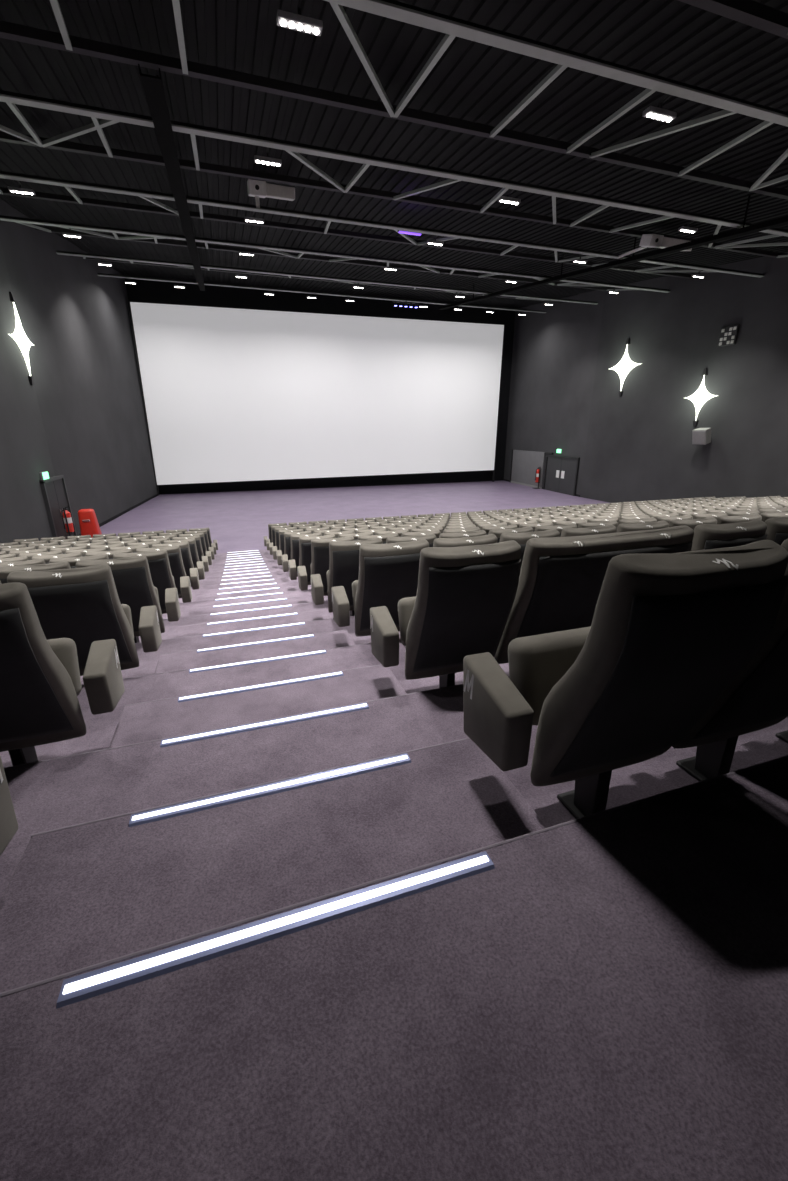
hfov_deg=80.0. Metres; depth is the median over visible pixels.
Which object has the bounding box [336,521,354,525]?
chair
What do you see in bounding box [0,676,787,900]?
floor
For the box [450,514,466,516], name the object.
chair
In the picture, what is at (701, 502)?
chair
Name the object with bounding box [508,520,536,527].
chair
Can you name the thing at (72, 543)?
chair
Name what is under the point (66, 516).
fire extinguisher
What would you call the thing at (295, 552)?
chair
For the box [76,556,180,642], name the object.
chair
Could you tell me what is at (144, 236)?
roof truss
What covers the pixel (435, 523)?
chair
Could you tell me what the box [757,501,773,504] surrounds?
chair
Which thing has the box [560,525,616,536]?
chair
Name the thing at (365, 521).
chair
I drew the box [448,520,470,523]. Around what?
chair
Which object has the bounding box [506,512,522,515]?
chair
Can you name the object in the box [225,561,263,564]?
step light
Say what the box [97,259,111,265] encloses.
floodlight
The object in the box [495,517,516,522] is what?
chair
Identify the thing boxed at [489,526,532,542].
chair
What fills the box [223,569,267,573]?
step light
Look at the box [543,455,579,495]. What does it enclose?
door
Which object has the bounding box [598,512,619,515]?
chair
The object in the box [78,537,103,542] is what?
chair
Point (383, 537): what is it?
chair
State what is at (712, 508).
chair
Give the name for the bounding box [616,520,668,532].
chair
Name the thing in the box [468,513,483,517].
chair
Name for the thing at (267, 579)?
step light
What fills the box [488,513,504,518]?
chair
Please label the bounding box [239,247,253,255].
floodlight
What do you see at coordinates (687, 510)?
chair
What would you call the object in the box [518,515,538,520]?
chair
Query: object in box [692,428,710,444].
wall speaker
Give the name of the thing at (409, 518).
chair
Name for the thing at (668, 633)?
chair
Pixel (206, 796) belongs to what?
trim
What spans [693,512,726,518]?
chair
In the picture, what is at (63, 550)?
chair
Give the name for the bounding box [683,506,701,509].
chair
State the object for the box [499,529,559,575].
chair
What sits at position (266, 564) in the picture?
floor
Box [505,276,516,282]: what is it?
floodlight
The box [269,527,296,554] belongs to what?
chair
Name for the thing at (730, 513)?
chair
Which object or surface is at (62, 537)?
chair
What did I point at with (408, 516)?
chair
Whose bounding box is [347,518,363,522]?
chair
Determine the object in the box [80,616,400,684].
floor
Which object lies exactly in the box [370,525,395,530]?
chair
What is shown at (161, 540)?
chair
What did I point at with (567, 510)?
chair
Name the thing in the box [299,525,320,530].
chair
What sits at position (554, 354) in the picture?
wall
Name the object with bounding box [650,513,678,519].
chair
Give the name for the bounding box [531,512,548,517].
chair
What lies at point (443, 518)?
chair
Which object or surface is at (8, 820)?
chair
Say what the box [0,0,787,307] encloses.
ceiling
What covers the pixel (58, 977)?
trim
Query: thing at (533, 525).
chair
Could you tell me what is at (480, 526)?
chair
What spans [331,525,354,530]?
chair
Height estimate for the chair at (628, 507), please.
1.042 m
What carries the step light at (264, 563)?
on the floor at (266, 564)
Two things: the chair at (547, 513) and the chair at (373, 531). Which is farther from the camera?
the chair at (547, 513)
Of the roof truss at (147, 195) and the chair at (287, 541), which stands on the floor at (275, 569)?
the chair at (287, 541)
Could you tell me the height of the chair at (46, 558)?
1.042 m
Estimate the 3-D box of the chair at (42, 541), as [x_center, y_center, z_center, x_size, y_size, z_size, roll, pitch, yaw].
[-8.477,-0.718,11.265,0.620,1.042,0.606,-6,20,-17]
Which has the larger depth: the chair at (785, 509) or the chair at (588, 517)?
the chair at (588, 517)
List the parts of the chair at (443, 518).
backrest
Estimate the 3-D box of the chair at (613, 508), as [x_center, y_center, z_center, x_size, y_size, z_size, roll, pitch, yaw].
[6.016,-1.844,13.331,0.620,1.042,0.606,-6,20,-17]
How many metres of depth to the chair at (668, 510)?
10.49 m
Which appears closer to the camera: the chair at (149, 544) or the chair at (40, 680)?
the chair at (40, 680)
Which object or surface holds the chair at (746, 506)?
on the floor at (195, 594)
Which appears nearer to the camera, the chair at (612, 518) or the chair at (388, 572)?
the chair at (388, 572)
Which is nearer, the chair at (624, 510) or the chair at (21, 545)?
the chair at (21, 545)
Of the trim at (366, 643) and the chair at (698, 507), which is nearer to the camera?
the trim at (366, 643)
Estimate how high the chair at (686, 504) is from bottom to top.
1.042 m
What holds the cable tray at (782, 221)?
hanging from the roof truss at (108, 116)
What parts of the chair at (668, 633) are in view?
armrest, seat, panel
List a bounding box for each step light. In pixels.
[57,851,494,1007]
[129,753,410,826]
[160,702,368,747]
[178,671,343,702]
[189,650,326,672]
[197,634,313,652]
[202,622,304,636]
[207,613,297,624]
[210,605,291,615]
[213,598,286,607]
[215,592,282,600]
[217,587,279,594]
[219,583,276,589]
[220,579,273,584]
[221,575,271,580]
[222,572,269,576]
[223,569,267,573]
[224,563,264,567]
[224,566,266,570]
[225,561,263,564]
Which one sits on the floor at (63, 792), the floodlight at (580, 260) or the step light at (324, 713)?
the step light at (324, 713)
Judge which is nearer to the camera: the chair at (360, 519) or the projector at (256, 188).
the projector at (256, 188)
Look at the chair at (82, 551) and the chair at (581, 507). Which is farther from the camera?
the chair at (581, 507)
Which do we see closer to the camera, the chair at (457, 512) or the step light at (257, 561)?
the step light at (257, 561)
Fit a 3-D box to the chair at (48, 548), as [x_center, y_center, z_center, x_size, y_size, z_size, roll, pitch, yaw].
[-6.607,-0.438,9.349,0.620,1.042,0.606,-6,20,-17]
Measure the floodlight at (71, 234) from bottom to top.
0.192 m
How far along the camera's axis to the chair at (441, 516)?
13.97 m
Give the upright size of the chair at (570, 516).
1.042 m
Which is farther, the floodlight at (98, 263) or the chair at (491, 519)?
the floodlight at (98, 263)
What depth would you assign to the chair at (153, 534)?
11.60 m
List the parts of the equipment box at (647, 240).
post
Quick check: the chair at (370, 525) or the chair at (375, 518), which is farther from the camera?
the chair at (375, 518)
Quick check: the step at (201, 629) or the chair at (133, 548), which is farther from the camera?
the chair at (133, 548)
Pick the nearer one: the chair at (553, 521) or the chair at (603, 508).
the chair at (553, 521)
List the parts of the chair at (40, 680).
panel, backrest, seat, armrest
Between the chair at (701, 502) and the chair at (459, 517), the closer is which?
the chair at (459, 517)
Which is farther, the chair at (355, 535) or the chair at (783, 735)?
the chair at (355, 535)
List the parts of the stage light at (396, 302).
rail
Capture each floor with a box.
[0,639,508,767]
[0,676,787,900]
[0,758,787,1180]
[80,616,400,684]
[100,481,609,552]
[139,601,332,641]
[162,590,327,618]
[179,581,310,602]
[191,574,297,590]
[199,568,288,581]
[205,563,281,574]
[209,558,276,567]
[212,554,270,562]
[214,550,268,557]
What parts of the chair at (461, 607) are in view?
armrest, seat, panel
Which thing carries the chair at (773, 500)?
on the floor at (275, 569)
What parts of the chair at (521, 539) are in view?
panel, backrest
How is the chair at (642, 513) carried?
on the floor at (195, 594)
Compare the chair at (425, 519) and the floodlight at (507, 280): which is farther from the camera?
the floodlight at (507, 280)
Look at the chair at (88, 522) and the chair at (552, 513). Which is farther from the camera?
the chair at (88, 522)
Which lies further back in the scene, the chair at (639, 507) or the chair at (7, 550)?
the chair at (639, 507)
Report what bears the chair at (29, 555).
on the floor at (202, 584)
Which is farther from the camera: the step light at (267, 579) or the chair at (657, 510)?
the chair at (657, 510)
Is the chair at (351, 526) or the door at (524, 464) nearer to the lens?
the chair at (351, 526)
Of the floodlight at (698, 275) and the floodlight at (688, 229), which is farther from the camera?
the floodlight at (698, 275)
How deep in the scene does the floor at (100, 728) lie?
3.12 m
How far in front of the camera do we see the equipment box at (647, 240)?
13.86 m
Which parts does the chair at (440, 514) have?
backrest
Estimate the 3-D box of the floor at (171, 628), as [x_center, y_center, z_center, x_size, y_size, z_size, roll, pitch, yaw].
[4.707,0.616,7.476,24.590,1.904,1.200,-6,20,-17]
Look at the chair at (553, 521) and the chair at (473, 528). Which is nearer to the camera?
the chair at (473, 528)
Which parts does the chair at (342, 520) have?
backrest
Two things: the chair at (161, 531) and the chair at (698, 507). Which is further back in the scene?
the chair at (161, 531)
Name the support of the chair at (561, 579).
on the floor at (100, 728)
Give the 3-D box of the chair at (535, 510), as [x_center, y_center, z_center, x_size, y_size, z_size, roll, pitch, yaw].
[4.701,-2.187,15.422,0.620,1.042,0.606,-6,20,-17]
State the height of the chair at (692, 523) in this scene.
1.042 m
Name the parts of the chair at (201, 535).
backrest, panel, armrest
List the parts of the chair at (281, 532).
armrest, panel, backrest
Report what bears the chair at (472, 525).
on the floor at (195, 594)
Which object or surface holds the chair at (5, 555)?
on the floor at (202, 584)
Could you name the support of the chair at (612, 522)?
on the floor at (171, 628)
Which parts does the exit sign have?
lit panel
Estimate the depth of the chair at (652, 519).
5.63 m
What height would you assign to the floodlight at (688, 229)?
0.192 m
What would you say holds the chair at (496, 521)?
on the floor at (202, 584)
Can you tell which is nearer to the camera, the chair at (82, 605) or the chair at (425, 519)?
the chair at (82, 605)
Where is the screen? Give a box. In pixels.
[128,301,504,494]
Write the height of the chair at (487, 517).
1.042 m
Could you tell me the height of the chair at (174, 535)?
1.042 m
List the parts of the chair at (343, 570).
armrest, panel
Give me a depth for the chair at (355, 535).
7.05 m
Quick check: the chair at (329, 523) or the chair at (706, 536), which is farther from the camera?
the chair at (329, 523)
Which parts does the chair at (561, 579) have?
panel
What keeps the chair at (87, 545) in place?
on the floor at (266, 564)
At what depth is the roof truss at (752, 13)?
5.48 m
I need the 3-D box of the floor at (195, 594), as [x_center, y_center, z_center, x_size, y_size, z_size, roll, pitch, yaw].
[3.946,0.097,9.704,24.590,1.461,1.200,-6,20,-17]
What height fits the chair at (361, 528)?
1.042 m
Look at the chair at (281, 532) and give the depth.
10.37 m
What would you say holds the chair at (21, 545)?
on the floor at (265, 559)
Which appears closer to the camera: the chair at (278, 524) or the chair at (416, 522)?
the chair at (416, 522)
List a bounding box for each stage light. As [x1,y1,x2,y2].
[393,301,418,307]
[397,230,421,235]
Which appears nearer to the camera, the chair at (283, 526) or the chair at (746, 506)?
the chair at (746, 506)
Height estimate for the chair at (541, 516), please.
1.042 m
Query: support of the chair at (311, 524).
on the floor at (220, 558)
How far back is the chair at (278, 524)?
13.75 m
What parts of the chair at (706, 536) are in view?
panel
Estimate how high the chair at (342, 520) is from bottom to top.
1.042 m
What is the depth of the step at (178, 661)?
3.81 m
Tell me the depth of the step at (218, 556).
14.16 m
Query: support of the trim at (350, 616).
attached to the floor at (148, 661)
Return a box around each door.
[39,475,76,538]
[509,449,552,488]
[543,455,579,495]
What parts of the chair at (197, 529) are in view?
backrest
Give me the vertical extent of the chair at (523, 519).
1.042 m
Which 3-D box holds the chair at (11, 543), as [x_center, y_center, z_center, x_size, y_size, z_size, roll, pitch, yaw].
[-9.032,-0.657,11.090,0.620,1.042,0.606,-6,20,-17]
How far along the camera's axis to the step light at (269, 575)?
9.12 m
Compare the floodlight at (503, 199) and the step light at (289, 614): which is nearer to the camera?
the step light at (289, 614)
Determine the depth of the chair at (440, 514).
15.29 m
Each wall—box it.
[0,199,158,534]
[0,239,54,542]
[125,278,514,493]
[504,290,604,494]
[580,252,787,502]
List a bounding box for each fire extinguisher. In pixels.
[61,506,73,535]
[533,467,540,488]
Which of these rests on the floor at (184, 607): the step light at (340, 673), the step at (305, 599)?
the step at (305, 599)
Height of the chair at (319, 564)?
1.042 m
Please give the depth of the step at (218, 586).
8.44 m
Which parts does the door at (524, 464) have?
kick plate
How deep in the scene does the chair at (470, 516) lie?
13.01 m
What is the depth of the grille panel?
18.26 m
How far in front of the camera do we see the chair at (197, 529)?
13.19 m
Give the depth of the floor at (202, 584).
9.01 m
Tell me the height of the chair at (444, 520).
1.042 m
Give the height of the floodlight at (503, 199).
0.192 m
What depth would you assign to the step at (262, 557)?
12.99 m
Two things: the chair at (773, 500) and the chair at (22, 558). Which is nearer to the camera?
the chair at (22, 558)
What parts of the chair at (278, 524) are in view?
panel, backrest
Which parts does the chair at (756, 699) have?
panel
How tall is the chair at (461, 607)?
1.042 m
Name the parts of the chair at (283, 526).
armrest, panel, backrest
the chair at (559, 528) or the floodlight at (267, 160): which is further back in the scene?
the floodlight at (267, 160)
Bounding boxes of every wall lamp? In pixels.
[9,292,33,384]
[610,338,638,396]
[687,368,715,426]
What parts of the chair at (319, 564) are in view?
armrest, panel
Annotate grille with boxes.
[693,431,704,443]
[719,326,736,345]
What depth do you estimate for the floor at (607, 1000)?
0.86 m
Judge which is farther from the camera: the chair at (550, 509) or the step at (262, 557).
the chair at (550, 509)
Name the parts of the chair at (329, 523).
backrest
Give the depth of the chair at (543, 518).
9.42 m
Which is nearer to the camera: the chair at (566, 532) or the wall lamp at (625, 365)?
the chair at (566, 532)
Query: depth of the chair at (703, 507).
10.82 m
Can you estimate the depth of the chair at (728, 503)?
12.65 m
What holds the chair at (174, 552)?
on the floor at (195, 594)
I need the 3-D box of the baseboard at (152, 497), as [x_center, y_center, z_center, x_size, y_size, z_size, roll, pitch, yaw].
[-12.932,-3.878,22.784,0.024,0.120,13.754,-5,19,-13]
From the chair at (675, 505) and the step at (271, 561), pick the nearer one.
the step at (271, 561)
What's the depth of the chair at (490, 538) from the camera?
3.60 m
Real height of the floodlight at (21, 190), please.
0.192 m
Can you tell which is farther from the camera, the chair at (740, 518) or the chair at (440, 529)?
the chair at (440, 529)
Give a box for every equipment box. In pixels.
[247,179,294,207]
[618,234,691,257]
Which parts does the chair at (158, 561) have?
panel, armrest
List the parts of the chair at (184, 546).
panel, armrest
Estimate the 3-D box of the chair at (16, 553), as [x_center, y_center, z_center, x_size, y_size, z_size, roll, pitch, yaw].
[-6.228,-0.250,8.211,0.620,1.042,0.606,-6,20,-17]
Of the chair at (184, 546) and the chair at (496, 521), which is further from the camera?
the chair at (496, 521)
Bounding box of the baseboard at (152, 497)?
[77,492,159,535]
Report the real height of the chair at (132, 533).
1.042 m
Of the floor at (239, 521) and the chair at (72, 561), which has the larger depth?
the floor at (239, 521)
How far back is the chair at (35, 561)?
4.79 m
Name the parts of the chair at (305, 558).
armrest, panel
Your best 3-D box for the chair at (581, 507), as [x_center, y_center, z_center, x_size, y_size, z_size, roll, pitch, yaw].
[6.365,-2.372,15.947,0.620,1.042,0.606,-6,20,-17]
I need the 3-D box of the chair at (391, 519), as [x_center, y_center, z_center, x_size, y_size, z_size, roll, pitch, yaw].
[-0.292,-1.630,13.847,0.620,1.042,0.606,-6,20,-17]
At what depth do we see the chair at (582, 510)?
12.58 m
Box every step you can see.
[0,739,547,992]
[109,665,406,747]
[154,630,354,673]
[176,610,327,637]
[189,596,311,615]
[197,586,299,600]
[203,578,291,589]
[207,571,285,580]
[210,565,280,573]
[213,560,275,567]
[215,556,272,561]
[217,551,269,557]
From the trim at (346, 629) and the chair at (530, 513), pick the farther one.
the chair at (530, 513)
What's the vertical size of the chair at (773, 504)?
1.042 m
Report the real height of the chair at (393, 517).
1.042 m
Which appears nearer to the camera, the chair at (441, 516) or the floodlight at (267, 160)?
the floodlight at (267, 160)
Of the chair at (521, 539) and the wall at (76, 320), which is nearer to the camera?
the chair at (521, 539)
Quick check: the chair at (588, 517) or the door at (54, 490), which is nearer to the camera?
the chair at (588, 517)
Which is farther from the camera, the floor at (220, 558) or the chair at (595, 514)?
the floor at (220, 558)
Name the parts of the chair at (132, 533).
backrest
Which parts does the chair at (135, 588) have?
panel, armrest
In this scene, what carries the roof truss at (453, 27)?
attached to the wall at (24, 450)
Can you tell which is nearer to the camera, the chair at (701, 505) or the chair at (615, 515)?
the chair at (615, 515)
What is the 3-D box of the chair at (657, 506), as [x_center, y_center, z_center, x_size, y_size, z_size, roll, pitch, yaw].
[7.680,-2.030,13.856,0.620,1.042,0.606,-6,20,-17]
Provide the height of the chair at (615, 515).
1.042 m
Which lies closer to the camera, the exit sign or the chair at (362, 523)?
the chair at (362, 523)
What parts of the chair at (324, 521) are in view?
backrest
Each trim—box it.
[0,755,787,997]
[4,675,508,768]
[31,738,469,836]
[82,643,370,684]
[124,664,381,705]
[135,616,350,643]
[160,629,346,654]
[178,609,323,626]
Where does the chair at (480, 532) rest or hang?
on the floor at (171, 628)
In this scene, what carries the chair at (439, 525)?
on the floor at (202, 584)
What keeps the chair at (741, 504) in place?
on the floor at (202, 584)
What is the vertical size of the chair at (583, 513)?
1.042 m
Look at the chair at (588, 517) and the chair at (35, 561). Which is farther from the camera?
the chair at (588, 517)
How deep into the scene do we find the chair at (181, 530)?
12.90 m
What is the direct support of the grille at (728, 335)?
attached to the grille panel
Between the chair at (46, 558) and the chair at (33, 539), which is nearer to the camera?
the chair at (46, 558)
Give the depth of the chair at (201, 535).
10.94 m
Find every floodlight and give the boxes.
[7,180,34,194]
[62,228,81,237]
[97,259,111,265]
[235,272,247,277]
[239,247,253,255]
[244,211,263,223]
[254,147,281,166]
[276,0,322,35]
[384,263,396,270]
[427,235,443,245]
[498,189,520,204]
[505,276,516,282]
[572,255,587,263]
[608,287,619,293]
[642,95,676,122]
[678,220,697,232]
[692,270,704,277]
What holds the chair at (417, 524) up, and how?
on the floor at (275, 569)
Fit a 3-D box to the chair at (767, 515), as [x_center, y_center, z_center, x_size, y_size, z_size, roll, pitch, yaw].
[3.857,-0.364,5.055,0.620,1.042,0.606,-6,20,-17]
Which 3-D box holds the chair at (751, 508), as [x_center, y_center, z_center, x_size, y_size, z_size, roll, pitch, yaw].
[5.871,-0.964,8.235,0.620,1.042,0.606,-6,20,-17]
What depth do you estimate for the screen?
29.64 m
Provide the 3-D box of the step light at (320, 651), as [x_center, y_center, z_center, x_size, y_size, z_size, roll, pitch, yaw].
[-0.965,0.507,3.392,0.954,0.010,0.054,-6,20,-17]
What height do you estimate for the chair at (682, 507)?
1.042 m
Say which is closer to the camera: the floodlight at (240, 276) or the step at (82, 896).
the step at (82, 896)
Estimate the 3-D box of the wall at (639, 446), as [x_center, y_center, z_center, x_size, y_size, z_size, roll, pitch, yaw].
[15.206,-6.182,13.392,0.300,10.888,27.170,-6,20,-17]
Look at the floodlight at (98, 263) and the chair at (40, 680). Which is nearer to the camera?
the chair at (40, 680)
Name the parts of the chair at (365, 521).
backrest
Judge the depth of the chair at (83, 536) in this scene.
12.19 m
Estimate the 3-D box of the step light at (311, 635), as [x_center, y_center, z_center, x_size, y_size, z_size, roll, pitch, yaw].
[-1.155,0.442,3.971,0.954,0.010,0.054,-6,20,-17]
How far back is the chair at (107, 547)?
8.19 m
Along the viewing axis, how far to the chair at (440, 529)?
7.42 m
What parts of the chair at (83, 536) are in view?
backrest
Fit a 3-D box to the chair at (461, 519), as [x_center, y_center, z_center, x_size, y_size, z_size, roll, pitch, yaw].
[1.578,-1.350,11.931,0.620,1.042,0.606,-6,20,-17]
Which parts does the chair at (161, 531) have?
backrest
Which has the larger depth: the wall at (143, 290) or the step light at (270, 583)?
the wall at (143, 290)
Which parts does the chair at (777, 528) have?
panel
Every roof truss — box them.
[0,0,787,199]
[0,90,787,259]
[0,171,763,278]
[0,215,669,292]
[56,250,597,304]
[97,273,545,312]
[678,0,787,38]
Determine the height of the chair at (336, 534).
1.042 m
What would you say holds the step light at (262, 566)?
on the step at (275, 566)
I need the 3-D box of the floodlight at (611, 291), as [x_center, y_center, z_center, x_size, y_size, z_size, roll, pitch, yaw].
[9.388,-12.740,19.890,0.480,0.192,0.321,-6,20,-17]
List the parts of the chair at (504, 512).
backrest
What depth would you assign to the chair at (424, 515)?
15.11 m
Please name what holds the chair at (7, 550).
on the floor at (266, 564)
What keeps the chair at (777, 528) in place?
on the floor at (100, 728)
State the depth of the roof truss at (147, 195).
13.49 m
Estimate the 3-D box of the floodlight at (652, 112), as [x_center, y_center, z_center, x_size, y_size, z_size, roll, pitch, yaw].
[3.749,-6.690,6.476,0.480,0.192,0.321,-6,20,-17]
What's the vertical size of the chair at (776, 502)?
1.042 m
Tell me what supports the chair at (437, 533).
on the floor at (184, 607)
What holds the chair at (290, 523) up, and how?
on the floor at (215, 556)
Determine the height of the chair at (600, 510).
1.042 m
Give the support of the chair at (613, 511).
on the floor at (275, 569)
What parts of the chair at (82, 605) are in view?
panel, seat, armrest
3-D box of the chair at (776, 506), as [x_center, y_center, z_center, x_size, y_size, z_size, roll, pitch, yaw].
[6.426,-1.025,8.410,0.620,1.042,0.606,-6,20,-17]
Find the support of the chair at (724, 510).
on the floor at (184, 607)
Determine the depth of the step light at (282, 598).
6.27 m
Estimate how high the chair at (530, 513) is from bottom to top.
1.042 m
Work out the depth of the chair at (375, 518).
14.58 m
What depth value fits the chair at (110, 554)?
6.08 m
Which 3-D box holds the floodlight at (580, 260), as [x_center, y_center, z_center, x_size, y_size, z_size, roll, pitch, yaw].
[5.953,-10.518,14.854,0.480,0.192,0.321,-6,20,-17]
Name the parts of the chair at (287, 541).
armrest, panel, backrest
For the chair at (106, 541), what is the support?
on the floor at (265, 559)
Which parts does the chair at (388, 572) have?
armrest, seat, panel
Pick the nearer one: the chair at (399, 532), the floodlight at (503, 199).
the chair at (399, 532)
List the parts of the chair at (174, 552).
panel, armrest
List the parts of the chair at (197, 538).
backrest, panel, armrest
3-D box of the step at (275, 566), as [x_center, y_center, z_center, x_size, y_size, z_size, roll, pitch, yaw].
[-3.340,-0.388,10.640,1.538,0.092,0.600,-6,20,-17]
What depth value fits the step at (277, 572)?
9.60 m
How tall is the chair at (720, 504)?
1.042 m
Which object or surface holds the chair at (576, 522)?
on the floor at (184, 607)
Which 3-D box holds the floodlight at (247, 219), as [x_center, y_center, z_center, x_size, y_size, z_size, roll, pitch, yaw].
[-3.531,-9.461,11.862,0.480,0.192,0.321,-6,20,-17]
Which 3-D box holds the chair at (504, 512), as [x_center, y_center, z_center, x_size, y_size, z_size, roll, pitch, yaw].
[3.592,-2.063,15.072,0.620,1.042,0.606,-6,20,-17]
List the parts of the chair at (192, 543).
backrest, panel, armrest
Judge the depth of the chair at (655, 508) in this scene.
11.79 m
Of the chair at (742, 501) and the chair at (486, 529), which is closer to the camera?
the chair at (486, 529)
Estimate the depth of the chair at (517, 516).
12.06 m
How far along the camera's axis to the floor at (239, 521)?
24.41 m
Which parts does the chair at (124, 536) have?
backrest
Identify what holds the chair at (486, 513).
on the floor at (220, 558)
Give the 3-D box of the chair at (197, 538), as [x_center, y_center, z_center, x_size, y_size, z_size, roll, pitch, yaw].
[-4.323,-0.693,10.071,0.760,1.042,0.609,-6,20,-17]
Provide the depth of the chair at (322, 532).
9.34 m
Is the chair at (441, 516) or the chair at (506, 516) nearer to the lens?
the chair at (506, 516)
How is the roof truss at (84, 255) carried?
attached to the wall at (76, 320)
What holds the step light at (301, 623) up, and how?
on the floor at (148, 661)
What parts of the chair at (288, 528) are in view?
armrest, panel, backrest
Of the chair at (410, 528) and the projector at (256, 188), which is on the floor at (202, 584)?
the chair at (410, 528)
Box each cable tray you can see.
[138,64,204,290]
[438,195,787,309]
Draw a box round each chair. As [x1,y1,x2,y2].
[0,542,18,545]
[0,544,25,550]
[0,554,15,558]
[0,556,27,561]
[0,559,45,565]
[0,562,70,583]
[0,582,124,765]
[0,756,17,855]
[1,546,35,553]
[7,564,161,675]
[9,548,47,556]
[13,538,38,544]
[19,550,62,559]
[20,540,47,546]
[28,542,58,548]
[32,552,81,563]
[38,544,70,551]
[40,536,64,542]
[49,554,108,567]
[50,538,76,544]
[50,546,86,553]
[61,540,89,546]
[65,547,106,555]
[67,535,90,540]
[74,542,105,548]
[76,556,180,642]
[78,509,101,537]
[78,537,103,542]
[85,549,132,558]
[90,543,124,550]
[92,538,119,544]
[93,533,115,538]
[106,535,130,540]
[108,540,137,545]
[110,544,148,552]
[113,550,191,613]
[118,532,139,537]
[122,536,148,542]
[127,541,160,547]
[133,533,156,538]
[136,545,199,597]
[141,537,169,543]
[142,530,163,535]
[151,534,176,539]
[152,542,204,586]
[159,532,182,536]
[164,538,208,571]
[166,529,186,533]
[172,535,211,564]
[179,533,214,559]
[185,530,216,554]
[189,528,217,549]
[264,523,286,545]
[266,525,290,549]
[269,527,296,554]
[272,529,302,559]
[276,531,311,564]
[281,533,321,576]
[288,534,334,584]
[289,522,306,526]
[293,523,312,528]
[297,536,353,595]
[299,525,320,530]
[305,527,328,532]
[308,520,325,525]
[310,538,382,615]
[314,529,340,535]
[315,522,333,527]
[322,524,342,529]
[324,530,354,537]
[328,519,344,524]
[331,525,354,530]
[331,539,428,636]
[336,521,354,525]
[338,532,372,539]
[343,527,368,532]
[345,522,365,527]
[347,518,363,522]
[356,520,374,524]
[356,524,378,528]
[357,528,385,534]
[358,533,398,543]
[365,517,381,521]
[367,521,386,525]
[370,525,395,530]
[370,540,520,687]
[376,518,393,522]
[376,529,408,536]
[381,522,402,527]
[383,516,399,520]
[386,534,435,546]
[388,526,415,531]
[389,520,407,524]
[395,517,412,521]
[397,523,421,528]
[401,515,416,518]
[401,530,440,538]
[404,521,425,525]
[410,518,428,522]
[411,527,442,532]
[414,516,430,519]
[418,514,433,517]
[418,524,444,529]
[423,522,446,526]
[427,519,447,523]
[430,517,448,521]
[432,515,448,517]
[433,534,497,546]
[435,513,449,518]
[439,530,486,537]
[443,527,479,532]
[445,524,475,528]
[447,522,472,525]
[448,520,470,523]
[449,518,468,520]
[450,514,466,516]
[450,516,467,518]
[451,512,465,514]
[463,539,787,818]
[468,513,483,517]
[469,515,486,519]
[470,516,489,521]
[472,518,494,523]
[474,520,499,526]
[478,522,506,529]
[482,524,517,534]
[485,512,500,515]
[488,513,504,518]
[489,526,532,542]
[491,515,510,519]
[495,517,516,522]
[495,525,693,663]
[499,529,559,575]
[501,518,525,524]
[502,511,516,515]
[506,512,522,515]
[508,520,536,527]
[511,514,529,518]
[518,510,532,513]
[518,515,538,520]
[519,522,552,531]
[524,511,540,515]
[527,517,550,522]
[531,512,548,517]
[534,509,548,511]
[534,523,576,535]
[538,518,565,524]
[540,514,560,517]
[541,510,557,514]
[549,508,563,510]
[550,511,567,514]
[551,515,574,519]
[554,519,586,527]
[558,509,573,512]
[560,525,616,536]
[561,512,580,515]
[564,507,578,509]
[566,516,592,520]
[569,510,585,513]
[574,508,589,511]
[575,513,597,518]
[578,520,617,527]
[579,506,593,508]
[581,511,600,514]
[587,509,603,511]
[587,517,618,522]
[590,507,605,509]
[594,514,619,518]
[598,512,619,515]
[601,510,620,512]
[604,508,620,510]
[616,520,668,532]
[618,517,656,524]
[619,515,649,519]
[620,510,641,513]
[620,512,644,516]
[621,507,637,509]
[621,509,638,511]
[638,506,653,509]
[640,507,657,510]
[642,509,662,513]
[645,511,668,516]
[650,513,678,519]
[654,505,669,507]
[657,515,692,522]
[658,506,675,509]
[663,508,682,511]
[669,509,692,513]
[669,517,716,529]
[670,504,684,506]
[672,539,787,781]
[676,505,692,508]
[679,511,705,515]
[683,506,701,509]
[685,503,699,505]
[691,520,767,550]
[692,507,714,511]
[693,504,709,506]
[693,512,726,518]
[700,502,714,504]
[702,505,720,508]
[706,509,732,513]
[709,503,725,505]
[715,506,736,509]
[716,513,761,523]
[721,504,739,506]
[726,502,740,504]
[726,509,759,515]
[732,507,757,510]
[736,505,757,507]
[739,502,756,505]
[741,501,756,502]
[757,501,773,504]
[757,503,777,507]
[758,505,782,509]
[758,507,787,514]
[760,512,787,521]
[765,518,787,545]
[772,499,786,501]
[774,500,787,503]
[775,730,787,742]
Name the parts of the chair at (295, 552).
armrest, panel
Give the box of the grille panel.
[717,324,739,346]
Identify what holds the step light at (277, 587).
on the step at (290, 588)
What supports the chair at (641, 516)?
on the floor at (184, 607)
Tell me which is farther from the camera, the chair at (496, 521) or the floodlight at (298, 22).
the chair at (496, 521)
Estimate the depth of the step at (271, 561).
11.86 m
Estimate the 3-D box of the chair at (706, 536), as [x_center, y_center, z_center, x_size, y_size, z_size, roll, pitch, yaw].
[2.017,0.015,3.198,0.620,1.042,0.606,-6,20,-17]
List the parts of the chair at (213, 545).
backrest, panel, armrest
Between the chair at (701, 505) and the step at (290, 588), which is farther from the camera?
the chair at (701, 505)
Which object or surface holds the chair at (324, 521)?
on the floor at (215, 556)
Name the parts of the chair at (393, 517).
backrest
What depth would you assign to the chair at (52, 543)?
9.94 m

